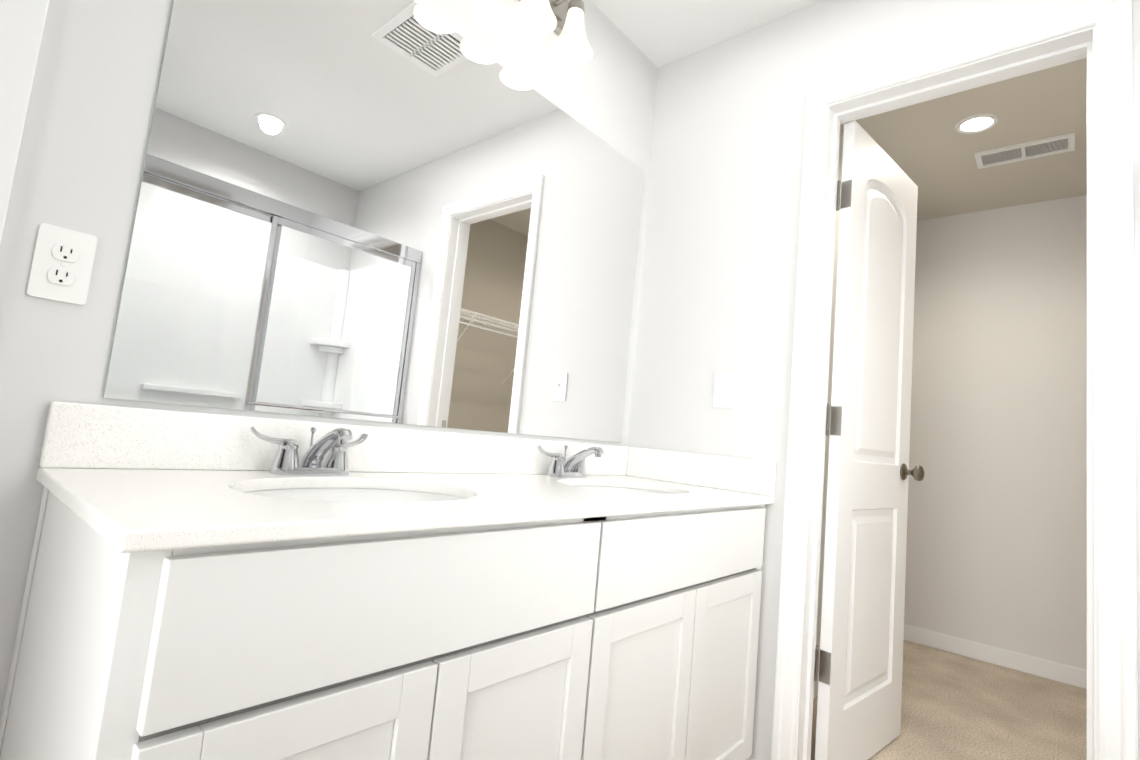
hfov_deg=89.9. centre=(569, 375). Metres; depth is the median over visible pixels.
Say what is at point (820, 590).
wall
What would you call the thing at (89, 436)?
backsplash
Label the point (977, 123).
recessed light
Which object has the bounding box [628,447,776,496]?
backsplash
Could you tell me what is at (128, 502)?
countertop
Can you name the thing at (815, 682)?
baseboard
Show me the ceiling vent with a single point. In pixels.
(1031, 150)
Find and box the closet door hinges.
[814,180,851,684]
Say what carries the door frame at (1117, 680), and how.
attached to the wall at (721, 246)
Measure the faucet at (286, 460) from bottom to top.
0.100 m
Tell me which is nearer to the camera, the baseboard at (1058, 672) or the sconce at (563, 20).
the sconce at (563, 20)
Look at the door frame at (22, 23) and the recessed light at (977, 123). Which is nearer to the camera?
the door frame at (22, 23)
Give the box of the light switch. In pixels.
[713,372,735,407]
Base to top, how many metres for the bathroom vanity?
0.821 m
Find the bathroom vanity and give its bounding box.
[0,473,774,759]
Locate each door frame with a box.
[0,0,48,243]
[771,0,1137,759]
[842,57,1086,123]
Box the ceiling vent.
[974,132,1074,168]
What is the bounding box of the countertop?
[37,465,774,536]
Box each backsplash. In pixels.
[39,401,627,472]
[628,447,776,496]
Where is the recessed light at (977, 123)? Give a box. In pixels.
[955,114,998,133]
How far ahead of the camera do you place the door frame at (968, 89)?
1.65 m
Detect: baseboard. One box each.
[813,672,818,699]
[903,624,1085,688]
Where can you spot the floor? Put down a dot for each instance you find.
(956, 707)
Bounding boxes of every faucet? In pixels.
[249,426,368,475]
[536,445,604,477]
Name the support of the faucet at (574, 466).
on the countertop
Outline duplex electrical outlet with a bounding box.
[27,223,97,304]
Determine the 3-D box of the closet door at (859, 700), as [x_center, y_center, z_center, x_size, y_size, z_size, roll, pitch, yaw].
[1.041,0.226,1.960,0.605,2.047,0.035,11,-8,-41]
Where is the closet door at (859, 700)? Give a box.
[815,120,917,759]
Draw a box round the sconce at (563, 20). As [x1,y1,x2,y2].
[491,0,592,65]
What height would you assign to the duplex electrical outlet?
0.118 m
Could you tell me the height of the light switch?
0.118 m
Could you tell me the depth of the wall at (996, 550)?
3.04 m
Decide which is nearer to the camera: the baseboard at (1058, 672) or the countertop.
the countertop
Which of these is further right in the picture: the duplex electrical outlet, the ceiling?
the ceiling
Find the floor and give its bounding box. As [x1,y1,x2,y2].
[811,640,1085,759]
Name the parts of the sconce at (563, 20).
lamp shade, lamp shade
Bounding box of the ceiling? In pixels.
[591,0,1086,220]
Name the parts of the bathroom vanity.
door, drawer, door, door, drawer, door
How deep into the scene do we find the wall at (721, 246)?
1.90 m
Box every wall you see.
[0,0,657,721]
[627,0,1139,759]
[816,131,842,671]
[904,195,1086,669]
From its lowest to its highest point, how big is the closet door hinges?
1.559 m

